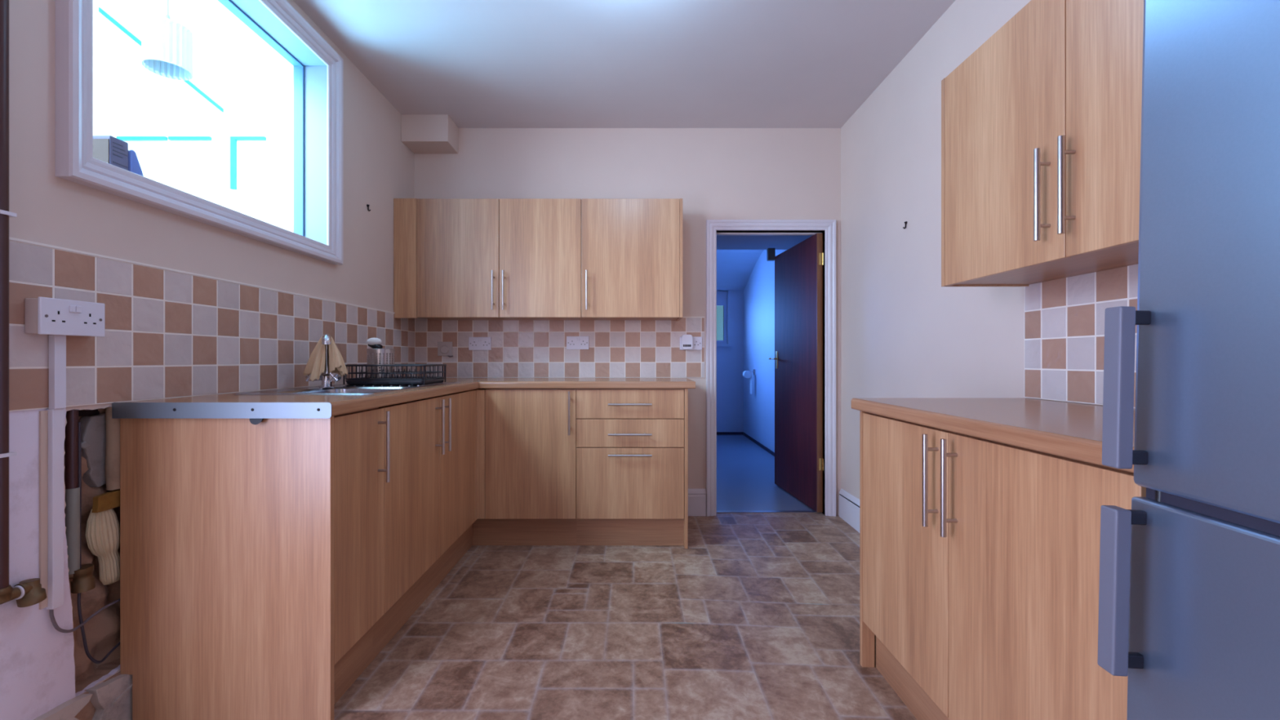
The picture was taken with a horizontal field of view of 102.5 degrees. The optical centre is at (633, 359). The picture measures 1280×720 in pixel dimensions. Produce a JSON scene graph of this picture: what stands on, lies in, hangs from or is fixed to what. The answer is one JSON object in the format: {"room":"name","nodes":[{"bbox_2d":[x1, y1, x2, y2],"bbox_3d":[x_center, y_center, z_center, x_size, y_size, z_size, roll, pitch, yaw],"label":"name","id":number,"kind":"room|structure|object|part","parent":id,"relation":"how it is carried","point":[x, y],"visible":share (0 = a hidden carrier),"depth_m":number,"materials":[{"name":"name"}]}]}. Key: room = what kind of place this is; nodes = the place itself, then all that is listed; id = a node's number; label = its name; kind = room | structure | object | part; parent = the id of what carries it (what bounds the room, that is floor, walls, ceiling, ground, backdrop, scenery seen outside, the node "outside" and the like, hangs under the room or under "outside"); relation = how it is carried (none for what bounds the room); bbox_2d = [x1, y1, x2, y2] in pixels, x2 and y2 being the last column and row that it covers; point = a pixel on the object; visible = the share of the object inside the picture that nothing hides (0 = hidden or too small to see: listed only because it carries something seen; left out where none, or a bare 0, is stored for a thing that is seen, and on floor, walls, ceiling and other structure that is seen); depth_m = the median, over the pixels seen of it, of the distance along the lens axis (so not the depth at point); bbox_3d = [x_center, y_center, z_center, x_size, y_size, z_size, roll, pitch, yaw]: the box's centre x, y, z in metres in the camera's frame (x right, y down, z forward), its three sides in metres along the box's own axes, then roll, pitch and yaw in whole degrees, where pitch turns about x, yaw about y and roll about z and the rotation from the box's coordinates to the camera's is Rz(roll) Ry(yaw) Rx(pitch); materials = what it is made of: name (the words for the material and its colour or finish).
{"room":"kitchen","nodes":[
{"label":"kitchen","id":0,"kind":"room"},
{"bbox_2d":[93,0,266,222],"bbox_3d":[-3.360,-1.525,3.550,3.280,5.300,0.100,0,0,0],"label":"wall","id":1,"kind":"structure","parent":0,"point":[130,99],"depth_m":3.50,"materials":[{"name":"white paint"}]},
{"bbox_2d":[98,7,223,112],"bbox_3d":[-3.205,-2.034,3.490,0.830,0.707,0.019,0,0,0],"label":"trim","id":2,"kind":"structure","parent":1,"relation":"attached to","point":[103,12],"depth_m":3.48,"materials":[{"name":"blue"}]},
{"bbox_2d":[116,136,266,189],"bbox_3d":[-3.000,-1.333,3.490,1.000,0.355,0.019,0,0,0],"label":"window","id":3,"kind":"structure","parent":1,"relation":"in","point":[233,140],"depth_m":3.48,"materials":[{"name":"teal"}]},
{"bbox_3d":[-3.185,-1.500,3.490,0.630,0.020,0.019,0,0,0],"label":"rail","id":4,"kind":"part","parent":3,"relation":"part of","materials":[{"name":"teal"}]},
{"bbox_2d":[0,0,414,719],"bbox_3d":[-1.576,-0.223,0.750,0.288,2.595,5.500,0,0,0],"label":"wall","id":5,"kind":"structure","parent":0,"point":[193,308],"depth_m":1.50,"materials":[{"name":"beige paint"}]},
{"bbox_2d":[0,0,46,607],"bbox_3d":[-1.416,-0.473,1.181,0.046,2.093,0.106,0,0,0],"label":"supply pipe","id":6,"kind":"object","parent":5,"relation":"attached to","point":[29,592],"visible":1,"depth_m":1.15,"materials":[{"name":"red"}]},
{"bbox_2d":[12,585,24,599],"bbox_3d":[-1.416,0.536,1.181,0.031,0.031,0.004,0,0,0],"label":"washer","id":7,"kind":"object","parent":6,"relation":"in","point":[19,590],"depth_m":1.18,"materials":[{"name":"white plastic"}]},
{"bbox_2d":[39,334,66,609],"bbox_3d":[-1.427,0.277,1.264,0.021,0.673,0.041,0,0,0],"label":"conduit","id":8,"kind":"object","parent":5,"relation":"attached to","point":[51,420],"visible":0.96,"depth_m":1.26,"materials":[{"name":"white plastic"}]},
{"bbox_2d":[48,598,119,632],"bbox_3d":[-1.446,0.652,1.379,0.017,0.094,0.243,0,0,-9],"label":"power cable","id":9,"kind":"object","parent":8,"relation":"attached to","point":[56,627],"visible":0.87,"depth_m":1.31,"materials":[{"name":"grey plastic"}]},
{"bbox_2d":[24,297,104,337],"bbox_3d":[-1.410,-0.103,1.281,0.044,0.088,0.148,0,0,0],"label":"double socket","id":10,"kind":"object","parent":5,"relation":"attached to","point":[42,315],"visible":1,"depth_m":1.25,"materials":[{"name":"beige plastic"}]},
{"bbox_2d":[69,305,75,312],"bbox_3d":[-1.391,-0.125,1.274,0.005,0.016,0.012,0,0,0],"label":"switch","id":11,"kind":"object","parent":10,"relation":"attached to","point":[72,308],"depth_m":1.27,"materials":[{"name":"white plastic"}]},
{"bbox_2d":[75,306,81,312],"bbox_3d":[-1.391,-0.125,1.288,0.005,0.016,0.012,0,0,0],"label":"switch","id":12,"kind":"object","parent":10,"relation":"attached to","point":[77,308],"depth_m":1.29,"materials":[{"name":"white plastic"}]},
{"bbox_2d":[64,409,95,593],"bbox_3d":[-1.453,0.364,1.348,0.063,0.487,0.071,0,0,0],"label":"pipe","id":13,"kind":"object","parent":5,"relation":"attached to","point":[72,510],"depth_m":1.33,"materials":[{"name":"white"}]},
{"bbox_3d":[-1.453,0.577,1.348,0.044,0.062,0.058,0,0,22],"label":"brass cap","id":14,"kind":"part","parent":13,"relation":"part of","materials":[{"name":"brown metal"}]},
{"bbox_2d":[33,671,132,719],"bbox_3d":[-1.429,0.942,1.290,0.043,0.170,0.541,0,0,0],"label":"baseboard","id":15,"kind":"structure","parent":5,"relation":"attached to","point":[111,699],"depth_m":1.37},
{"bbox_2d":[76,422,119,663],"bbox_3d":[-1.453,0.495,1.420,0.017,0.660,0.162,0,0,-3],"label":"power cable","id":16,"kind":"object","parent":5,"relation":"attached to","point":[79,610],"visible":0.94,"depth_m":1.35,"materials":[{"name":"grey plastic"}]},
{"bbox_2d":[84,508,119,585],"bbox_3d":[-1.458,0.511,1.420,0.042,0.228,0.098,0,0,0],"label":"wrap","id":17,"kind":"object","parent":5,"relation":"attached to","point":[102,535],"visible":0.89,"depth_m":1.41,"materials":[{"name":"beige fabric"}]},
{"bbox_2d":[91,488,119,512],"bbox_3d":[-1.450,0.390,1.422,0.016,0.049,0.077,0,0,0],"label":"block","id":18,"kind":"object","parent":5,"relation":"attached to","point":[110,500],"visible":0.71,"depth_m":1.41,"materials":[{"name":"wood"}]},
{"bbox_2d":[105,407,119,490],"bbox_3d":[-1.452,0.247,1.436,0.033,0.231,0.033,0,0,0],"label":"pipe","id":19,"kind":"object","parent":5,"relation":"attached to","point":[113,425],"visible":0.86,"depth_m":1.42,"materials":[{"name":"beige plastic"}]},
{"bbox_2d":[54,0,342,265],"bbox_3d":[-1.600,-0.954,1.882,0.400,0.996,1.204,0,0,0],"label":"window","id":20,"kind":"structure","parent":5,"relation":"in","point":[317,233],"depth_m":2.06,"materials":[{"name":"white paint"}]},
{"bbox_2d":[93,135,128,170],"bbox_3d":[-1.651,-0.602,1.602,0.098,0.171,0.060,0,0,0],"label":"carton","id":21,"kind":"object","parent":20,"relation":"on","point":[109,149],"visible":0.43,"depth_m":1.58,"materials":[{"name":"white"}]},
{"bbox_2d":[128,149,143,176],"bbox_3d":[-1.630,-0.593,1.671,0.060,0.154,0.067,0,0,0],"label":"pouch","id":22,"kind":"object","parent":20,"relation":"on","point":[134,166],"visible":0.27,"depth_m":1.65,"materials":[{"name":"blue"}]},
{"bbox_3d":[-1.566,-0.954,1.882,0.052,0.846,1.054,0,0,0],"label":"frame","id":23,"kind":"part","parent":20,"relation":"part of","materials":[{"name":"blue paint"}]},
{"bbox_2d":[8,236,414,411],"bbox_3d":[-1.436,-0.081,2.165,0.008,0.401,2.430,0,0,0],"label":"tile backsplash","id":24,"kind":"structure","parent":5,"relation":"attached to","point":[170,333],"depth_m":1.59,"materials":[{"name":"multicoloured tile"}]},
{"bbox_2d":[293,0,955,128],"bbox_3d":[-0.038,-1.580,0.750,3.004,0.120,5.500,0,0,0],"label":"ceiling","id":25,"kind":"structure","parent":0,"point":[480,64],"depth_m":2.56,"materials":[{"name":"paint"}]},
{"bbox_2d":[333,435,916,719],"bbox_3d":[0.025,1.055,2.600,2.950,0.060,9.000,0,0,0],"label":"floor","id":26,"kind":"structure","parent":0,"point":[720,627],"depth_m":1.95,"materials":[{"name":"tile"}]},
{"bbox_2d":[120,407,390,719],"bbox_3d":[-1.123,0.592,1.594,0.627,0.866,0.312,0,0,0],"label":"base cabinet","id":27,"kind":"object","parent":26,"relation":"on","point":[252,556],"visible":0.9,"depth_m":1.44,"materials":[{"name":"brown wood"}]},
{"bbox_3d":[-0.856,0.516,1.603,0.018,0.702,0.291,0,0,0],"label":"door","id":28,"kind":"part","parent":27,"relation":"part of","materials":[{"name":"brown wood"}]},
{"bbox_3d":[-0.828,0.290,1.708,0.038,0.235,0.012,0,0,0],"label":"handle","id":29,"kind":"part","parent":27,"relation":"part of","materials":[{"name":"silver metal"}]},
{"bbox_2d":[373,390,474,659],"bbox_3d":[-1.109,0.595,2.290,0.601,0.860,1.080,0,0,0],"label":"base cabinet","id":30,"kind":"object","parent":26,"relation":"on","point":[429,492],"visible":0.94,"depth_m":2.09,"materials":[{"name":"brown wood"}]},
{"bbox_2d":[111,379,479,424],"bbox_3d":[-1.135,0.150,2.394,0.605,0.062,1.955,0,0,0],"label":"countertop","id":31,"kind":"structure","parent":30,"relation":"on","point":[255,407],"depth_m":1.42,"materials":[{"name":"brown wood"}]},
{"bbox_2d":[305,333,341,387],"bbox_3d":[-1.279,0.006,2.134,0.156,0.224,0.081,0,0,25],"label":"mixer tap","id":32,"kind":"object","parent":31,"relation":"on","point":[326,378],"visible":0.89,"depth_m":2.13,"materials":[{"name":"silver metal"}]},
{"bbox_2d":[303,336,347,381],"bbox_3d":[-1.276,-0.002,2.136,0.152,0.183,0.127,0,0,0],"label":"dishcloth","id":33,"kind":"object","parent":32,"relation":"on","point":[315,366],"visible":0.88,"depth_m":2.11,"materials":[{"name":"beige fabric"}]},
{"bbox_3d":[-1.265,-0.018,2.119,0.034,0.176,0.092,0,0,-31],"label":"spout","id":34,"kind":"part","parent":32,"relation":"part of","materials":[{"name":"silver metal"}]},
{"bbox_2d":[233,381,461,408],"bbox_3d":[-1.133,0.190,2.212,0.485,0.151,0.935,0,0,0],"label":"sink","id":35,"kind":"object","parent":31,"relation":"in","point":[341,388],"visible":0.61,"depth_m":2.17,"materials":[{"name":"silver metal"}]},
{"bbox_3d":[-1.110,0.192,2.005,0.350,0.146,0.390,0,0,0],"label":"bowl","id":36,"kind":"part","parent":35,"relation":"part of","materials":[{"name":"silver metal"}]},
{"bbox_2d":[342,364,446,384],"bbox_3d":[-1.120,0.069,2.440,0.380,0.090,0.280,0,0,0],"label":"dish rack","id":37,"kind":"object","parent":35,"relation":"on","point":[406,380],"visible":0.89,"depth_m":2.31,"materials":[{"name":"black metal"}]},
{"bbox_3d":[-1.300,0.071,2.310,0.006,0.086,0.006,0,0,22],"label":"leg","id":38,"kind":"part","parent":37,"relation":"part of","materials":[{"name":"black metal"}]},
{"bbox_2d":[366,348,395,377],"bbox_3d":[-1.213,0.018,2.470,0.124,0.137,0.124,0,0,0],"label":"holder","id":39,"kind":"object","parent":37,"relation":"in","point":[384,354],"visible":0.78,"depth_m":2.43,"materials":[{"name":"silver metal"}]},
{"bbox_2d":[366,337,382,373],"bbox_3d":[-1.239,-0.012,2.461,0.072,0.185,0.048,0,0,0],"label":"dish brush","id":40,"kind":"object","parent":39,"relation":"in","point":[374,343],"visible":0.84,"depth_m":2.44,"materials":[{"name":"white plastic"}]},
{"bbox_2d":[345,377,444,384],"bbox_3d":[-1.120,0.104,2.440,0.364,0.021,0.264,0,0,0],"label":"drip tray","id":41,"kind":"object","parent":37,"relation":"on","point":[348,380],"depth_m":2.31,"materials":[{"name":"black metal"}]},
{"bbox_3d":[-0.940,0.071,2.310,0.006,0.086,0.006,0,0,-22],"label":"leg","id":42,"kind":"part","parent":37,"relation":"part of","materials":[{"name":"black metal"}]},
{"bbox_3d":[-0.856,0.516,1.997,0.018,0.702,0.493,0,0,0],"label":"door","id":43,"kind":"part","parent":30,"relation":"part of","materials":[{"name":"brown wood"}]},
{"bbox_3d":[-0.828,0.290,2.205,0.038,0.235,0.012,0,0,0],"label":"handle","id":44,"kind":"part","parent":30,"relation":"part of","materials":[{"name":"silver metal"}]},
{"bbox_3d":[-0.828,0.290,2.285,0.038,0.235,0.012,0,0,0],"label":"handle","id":45,"kind":"part","parent":30,"relation":"part of","materials":[{"name":"silver metal"}]},
{"bbox_3d":[-0.856,0.516,2.494,0.018,0.702,0.494,0,0,0],"label":"door","id":46,"kind":"part","parent":30,"relation":"part of","materials":[{"name":"brown wood"}]},
{"bbox_2d":[474,389,484,521],"bbox_3d":[-0.836,0.516,2.776,0.058,0.702,0.064,0,0,0],"label":"post","id":47,"kind":"object","parent":30,"relation":"attached to","point":[479,394],"visible":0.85,"depth_m":2.79,"materials":[{"name":"brown wood"}]},
{"bbox_2d":[471,388,576,545],"bbox_3d":[-0.600,0.592,3.051,0.575,0.866,0.598,0,0,0],"label":"base cabinet","id":48,"kind":"object","parent":26,"relation":"on","point":[531,433],"visible":0.98,"depth_m":2.79,"materials":[{"name":"brown wood"}]},
{"bbox_3d":[-0.345,0.290,2.771,0.012,0.235,0.038,0,0,0],"label":"handle","id":49,"kind":"part","parent":48,"relation":"part of","materials":[{"name":"silver metal"}]},
{"bbox_2d":[576,388,688,548],"bbox_3d":[-0.008,0.593,3.065,0.608,0.868,0.626,0,0,0],"label":"base cabinet","id":50,"kind":"object","parent":26,"relation":"on","point":[632,444],"visible":0.99,"depth_m":2.79,"materials":[{"name":"brown wood"}]},
{"bbox_2d":[444,377,695,388],"bbox_3d":[-0.547,0.138,3.074,1.766,0.041,0.597,0,0,0],"label":"countertop","id":51,"kind":"structure","parent":50,"relation":"on","point":[484,383],"depth_m":2.78,"materials":[{"name":"brown laminate"}]},
{"bbox_3d":[-0.017,0.674,2.799,0.585,0.386,0.018,0,0,0],"label":"drawer","id":52,"kind":"part","parent":50,"relation":"part of","materials":[{"name":"brown wood"}]},
{"bbox_3d":[-0.018,0.517,2.771,0.235,0.012,0.038,0,0,0],"label":"handle","id":53,"kind":"part","parent":50,"relation":"part of","materials":[{"name":"silver metal"}]},
{"bbox_3d":[-0.017,0.401,2.799,0.585,0.152,0.018,0,0,0],"label":"drawer","id":54,"kind":"part","parent":50,"relation":"part of","materials":[{"name":"brown wood"}]},
{"bbox_3d":[-0.018,0.405,2.771,0.235,0.012,0.038,0,0,0],"label":"handle","id":55,"kind":"part","parent":50,"relation":"part of","materials":[{"name":"silver metal"}]},
{"bbox_3d":[-0.017,0.243,2.799,0.585,0.156,0.018,0,0,0],"label":"drawer","id":56,"kind":"part","parent":50,"relation":"part of","materials":[{"name":"brown wood"}]},
{"bbox_3d":[-0.018,0.243,2.771,0.235,0.012,0.038,0,0,0],"label":"handle","id":57,"kind":"part","parent":50,"relation":"part of","materials":[{"name":"silver metal"}]},
{"bbox_3d":[0.287,0.593,3.083,0.018,0.868,0.590,0,0,0],"label":"panel","id":58,"kind":"part","parent":50,"relation":"part of","materials":[{"name":"brown wood"}]},
{"bbox_2d":[859,410,1146,719],"bbox_3d":[1.042,0.613,1.278,0.600,0.876,0.977,0,0,0],"label":"base cabinet","id":59,"kind":"object","parent":26,"relation":"on","point":[980,557],"visible":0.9,"depth_m":1.15,"materials":[{"name":"brown wood"}]},
{"bbox_3d":[0.809,0.613,1.758,0.061,0.876,0.018,0,0,0],"label":"panel","id":60,"kind":"part","parent":59,"relation":"part of","materials":[{"name":"brown wood"}]},
{"bbox_3d":[0.789,0.536,1.512,0.018,0.708,0.473,0,0,0],"label":"door","id":61,"kind":"part","parent":59,"relation":"part of","materials":[{"name":"brown wood"}]},
{"bbox_3d":[0.761,0.310,1.318,0.038,0.235,0.013,0,0,0],"label":"handle","id":62,"kind":"part","parent":59,"relation":"part of","materials":[{"name":"silver metal"}]},
{"bbox_3d":[0.761,0.310,1.240,0.038,0.235,0.013,0,0,0],"label":"handle","id":63,"kind":"part","parent":59,"relation":"part of","materials":[{"name":"silver metal"}]},
{"bbox_2d":[851,398,1135,472],"bbox_3d":[1.058,0.153,1.274,0.607,0.038,1.017,0,0,0],"label":"countertop","id":64,"kind":"structure","parent":59,"relation":"on","point":[1073,430],"depth_m":1.20,"materials":[{"name":"brown wood"}]},
{"bbox_3d":[0.789,0.536,1.031,0.018,0.708,0.482,0,0,0],"label":"door","id":65,"kind":"part","parent":59,"relation":"part of","materials":[{"name":"brown wood"}]},
{"bbox_2d":[1097,0,1279,719],"bbox_3d":[0.959,0.122,0.434,0.612,1.863,0.600,1,0,4],"label":"refrigerator","id":66,"kind":"object","parent":26,"relation":"on","point":[1189,584],"visible":1,"depth_m":0.66,"materials":[{"name":"grey metal"}]},
{"bbox_3d":[0.679,0.325,0.726,0.021,0.231,0.028,1,0,4],"label":"door handle","id":67,"kind":"part","parent":66,"relation":"part of","materials":[{"name":"grey plastic"}]},
{"bbox_3d":[0.685,0.039,0.726,0.021,0.226,0.028,1,0,4],"label":"door handle","id":68,"kind":"part","parent":66,"relation":"part of","materials":[{"name":"grey plastic"}]},
{"bbox_3d":[0.727,0.593,0.450,0.062,0.786,0.600,1,0,4],"label":"door","id":69,"kind":"part","parent":66,"relation":"part of","materials":[{"name":"paint"}]},
{"bbox_3d":[0.745,-0.315,0.449,0.062,0.998,0.600,1,0,4],"label":"door","id":70,"kind":"part","parent":66,"relation":"part of","materials":[{"name":"paint"}]},
{"bbox_2d":[414,128,840,515],"bbox_3d":[0.212,-0.237,3.436,3.504,2.565,0.128,0,0,0],"label":"wall","id":71,"kind":"structure","parent":0,"point":[717,173],"depth_m":3.38,"materials":[{"name":"beige paint"}]},
{"bbox_2d":[400,114,458,153],"bbox_3d":[-1.294,-1.435,3.283,0.291,0.169,0.194,0,0,0],"label":"boxing","id":72,"kind":"object","parent":71,"relation":"attached to","point":[420,133],"depth_m":3.19,"materials":[{"name":"beige paint"}]},
{"bbox_2d":[437,342,453,356],"bbox_3d":[-1.229,-0.065,3.358,0.101,0.101,0.028,0,0,0],"label":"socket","id":73,"kind":"object","parent":71,"relation":"attached to","point":[444,348],"visible":1,"depth_m":3.36,"materials":[{"name":"grey plastic"}]},
{"bbox_2d":[468,337,491,350],"bbox_3d":[-1.004,-0.103,3.365,0.146,0.086,0.014,0,0,0],"label":"double socket","id":74,"kind":"object","parent":71,"relation":"attached to","point":[474,343],"visible":1,"depth_m":3.36,"materials":[{"name":"white plastic"}]},
{"bbox_2d":[393,198,585,319],"bbox_3d":[-0.874,-0.607,3.208,1.128,0.718,0.325,0,0,0],"label":"upper cabinet","id":75,"kind":"object","parent":71,"relation":"attached to","point":[455,259],"visible":1,"depth_m":3.08,"materials":[{"name":"brown wood"}]},
{"bbox_3d":[-1.370,-0.607,3.092,0.136,0.718,0.018,0,0,0],"label":"filler panel","id":76,"kind":"part","parent":75,"relation":"part of","materials":[{"name":"brown wood"}]},
{"bbox_3d":[-1.054,-0.608,3.093,0.492,0.712,0.018,0,0,0],"label":"door","id":77,"kind":"part","parent":75,"relation":"part of","materials":[{"name":"brown wood"}]},
{"bbox_3d":[-0.838,-0.412,3.065,0.012,0.235,0.038,0,0,0],"label":"handle","id":78,"kind":"part","parent":75,"relation":"part of","materials":[{"name":"silver metal"}]},
{"bbox_3d":[-0.775,-0.412,3.065,0.012,0.235,0.038,0,0,0],"label":"handle","id":79,"kind":"part","parent":75,"relation":"part of","materials":[{"name":"silver metal"}]},
{"bbox_3d":[-0.559,-0.608,3.093,0.491,0.712,0.018,0,0,0],"label":"door","id":80,"kind":"part","parent":75,"relation":"part of","materials":[{"name":"brown wood"}]},
{"bbox_2d":[414,316,704,377],"bbox_3d":[-0.482,-0.081,3.376,1.901,0.401,0.008,0,0,0],"label":"tile backsplash","id":81,"kind":"structure","parent":71,"relation":"attached to","point":[521,348],"depth_m":3.37,"materials":[{"name":"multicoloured tile"}]},
{"bbox_2d":[566,336,588,349],"bbox_3d":[-0.364,-0.108,3.365,0.146,0.086,0.014,0,0,0],"label":"double socket","id":82,"kind":"object","parent":71,"relation":"attached to","point":[572,342],"visible":1,"depth_m":3.36,"materials":[{"name":"white plastic"}]},
{"bbox_2d":[581,198,682,320],"bbox_3d":[-0.007,-0.608,3.208,0.607,0.714,0.325,0,0,0],"label":"upper cabinet","id":83,"kind":"object","parent":71,"relation":"attached to","point":[632,248],"visible":1,"depth_m":3.08,"materials":[{"name":"brown wood"}]},
{"bbox_3d":[-0.278,-0.412,3.065,0.012,0.235,0.038,0,0,0],"label":"handle","id":84,"kind":"part","parent":83,"relation":"part of","materials":[{"name":"silver metal"}]},
{"bbox_3d":[0.287,-0.608,3.227,0.018,0.714,0.288,0,0,0],"label":"panel","id":85,"kind":"part","parent":83,"relation":"part of","materials":[{"name":"brown wood"}]},
{"bbox_2d":[680,336,702,350],"bbox_3d":[0.377,-0.105,3.367,0.146,0.086,0.011,0,0,0],"label":"double socket","id":86,"kind":"object","parent":71,"relation":"attached to","point":[696,340],"visible":0.7,"depth_m":3.36,"materials":[{"name":"white plastic"}]},
{"bbox_2d":[680,334,692,349],"bbox_3d":[0.348,-0.113,3.340,0.070,0.094,0.043,0,0,0],"label":"plug","id":87,"kind":"object","parent":86,"relation":"attached to","point":[686,340],"visible":1,"depth_m":3.32,"materials":[{"name":"white plastic"}]},
{"bbox_2d":[688,488,706,515],"bbox_3d":[0.388,0.939,3.370,0.176,0.178,0.020,0,0,0],"label":"baseboard","id":88,"kind":"structure","parent":71,"relation":"attached to","point":[696,497],"depth_m":3.36,"materials":[{"name":"white wood"}]},
{"bbox_2d":[716,235,811,249],"bbox_3d":[0.825,-1.192,4.000,1.550,0.465,1.000,0,0,0],"label":"ceiling","id":89,"kind":"structure","parent":71,"relation":"attached to","point":[723,242],"depth_m":4.21,"materials":[{"name":"paint"}]},
{"bbox_2d":[706,219,835,516],"bbox_3d":[0.901,0.057,3.437,0.847,1.939,0.166,0,0,0],"label":"trim","id":90,"kind":"structure","parent":71,"relation":"attached to","point":[828,226],"depth_m":3.36,"materials":[{"name":"white wood"}]},
{"bbox_3d":[0.901,0.059,3.510,0.835,1.932,0.020,0,0,0],"label":"architrave","id":91,"kind":"part","parent":90,"relation":"part of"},
{"bbox_2d":[766,233,823,511],"bbox_3d":[1.177,0.051,3.818,0.097,1.923,0.854,0,0,-5],"label":"door","id":92,"kind":"structure","parent":71,"relation":"in","point":[798,269],"depth_m":3.71,"materials":[{"name":"brown wood"}]},
{"bbox_3d":[1.155,0.005,4.140,0.006,0.140,0.040,0,0,-5],"label":"handle plate","id":93,"kind":"part","parent":92,"relation":"part of","materials":[{"name":"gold metal"}]},
{"bbox_2d":[716,290,743,431],"bbox_3d":[0.825,-0.045,7.150,1.350,2.260,0.300,0,0,0],"label":"wall","id":94,"kind":"structure","parent":0,"point":[730,359],"depth_m":7.00,"materials":[{"name":"paint"}]},
{"bbox_2d":[716,290,733,346],"bbox_3d":[0.748,-0.557,7.025,1.195,0.765,0.170,0,0,0],"label":"window","id":95,"kind":"structure","parent":94,"relation":"in","point":[722,295],"depth_m":7.06,"materials":[{"name":"paint"}]},
{"bbox_3d":[0.836,-0.516,7.070,0.872,0.558,0.040,0,0,0],"label":"sash","id":96,"kind":"part","parent":95,"relation":"part of","materials":[{"name":"paint"}]},
{"bbox_3d":[0.722,-0.575,7.085,1.144,0.730,0.050,0,0,0],"label":"frame","id":97,"kind":"part","parent":95,"relation":"part of","materials":[{"name":"paint"}]},
{"bbox_3d":[0.748,-0.192,7.000,1.195,0.034,0.120,0,0,0],"label":"sill","id":98,"kind":"part","parent":95,"relation":"part of","materials":[{"name":"paint"}]},
{"bbox_2d":[716,249,764,290],"bbox_3d":[0.825,-1.183,5.925,1.550,0.485,2.750,0,0,0],"label":"ceiling","id":99,"kind":"structure","parent":0,"point":[735,268],"depth_m":6.39,"materials":[{"name":"paint"}]},
{"bbox_2d":[743,249,786,452],"bbox_3d":[1.550,-0.195,5.300,0.100,2.560,3.600,0,0,0],"label":"wall","id":100,"kind":"structure","parent":0,"point":[759,290],"depth_m":6.07,"materials":[{"name":"paint"}]},
{"bbox_2d":[716,431,774,456],"bbox_3d":[0.825,1.008,5.250,1.350,0.035,3.500,0,0,0],"label":"baseboard","id":101,"kind":"structure","parent":100,"relation":"attached to","point":[752,439],"depth_m":6.71,"materials":[{"name":"grey plastic"}]},
{"bbox_2d":[742,369,755,394],"bbox_3d":[1.427,0.275,6.333,0.145,0.300,0.116,0,0,0],"label":"toilet roll holder","id":102,"kind":"object","parent":100,"relation":"attached to","point":[746,374],"visible":1,"depth_m":6.29,"materials":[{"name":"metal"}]},
{"bbox_2d":[840,0,1137,499],"bbox_3d":[1.420,-0.223,0.750,0.128,2.595,5.500,0,0,0],"label":"wall","id":103,"kind":"structure","parent":0,"point":[904,334],"depth_m":2.39,"materials":[{"name":"beige paint"}]},
{"bbox_2d":[839,488,859,533],"bbox_3d":[1.354,0.945,2.505,0.020,0.200,1.710,0,0,0],"label":"baseboard","id":104,"kind":"structure","parent":103,"relation":"attached to","point":[849,504],"depth_m":3.20,"materials":[{"name":"white wood"}]},
{"bbox_2d":[941,0,1143,286],"bbox_3d":[1.195,-0.608,1.278,0.334,0.714,1.006,0,0,0],"label":"upper cabinet","id":105,"kind":"object","parent":103,"relation":"attached to","point":[1041,124],"visible":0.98,"depth_m":1.34,"materials":[{"name":"brown wood"}]},
{"bbox_3d":[1.214,-0.608,1.772,0.296,0.714,0.018,0,0,0],"label":"panel","id":106,"kind":"part","parent":105,"relation":"part of","materials":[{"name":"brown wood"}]},
{"bbox_3d":[1.076,-0.608,1.516,0.018,0.712,0.490,0,0,0],"label":"door","id":107,"kind":"part","parent":105,"relation":"part of","materials":[{"name":"brown wood"}]},
{"bbox_3d":[1.048,-0.422,1.318,0.039,0.235,0.014,0,0,0],"label":"handle","id":108,"kind":"part","parent":105,"relation":"part of","materials":[{"name":"silver metal"}]},
{"bbox_3d":[1.048,-0.422,1.244,0.039,0.235,0.014,0,0,0],"label":"handle","id":109,"kind":"part","parent":105,"relation":"part of","materials":[{"name":"silver metal"}]},
{"bbox_3d":[1.076,-0.608,1.022,0.018,0.712,0.492,0,0,0],"label":"door","id":110,"kind":"part","parent":105,"relation":"part of","materials":[{"name":"brown wood"}]},
{"bbox_2d":[1024,263,1137,408],"bbox_3d":[1.360,-0.067,1.048,0.008,0.398,1.475,0,0,0],"label":"tile backsplash","id":111,"kind":"structure","parent":103,"relation":"attached to","point":[1064,317],"depth_m":1.59,"materials":[{"name":"multicoloured tile"}]},
{"label":"outside","id":112,"kind":"structure","parent":0,"visible":0},
{"bbox_2d":[141,0,192,80],"bbox_3d":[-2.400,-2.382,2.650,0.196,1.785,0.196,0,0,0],"label":"pendant lamp","id":113,"kind":"object","parent":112,"point":[166,44],"visible":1,"depth_m":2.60,"materials":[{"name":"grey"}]},
{"bbox_3d":[-2.400,-2.520,2.650,0.005,1.510,0.005,0,0,-23],"label":"cord","id":114,"kind":"part","parent":113,"relation":"part of","materials":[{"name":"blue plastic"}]}
]}

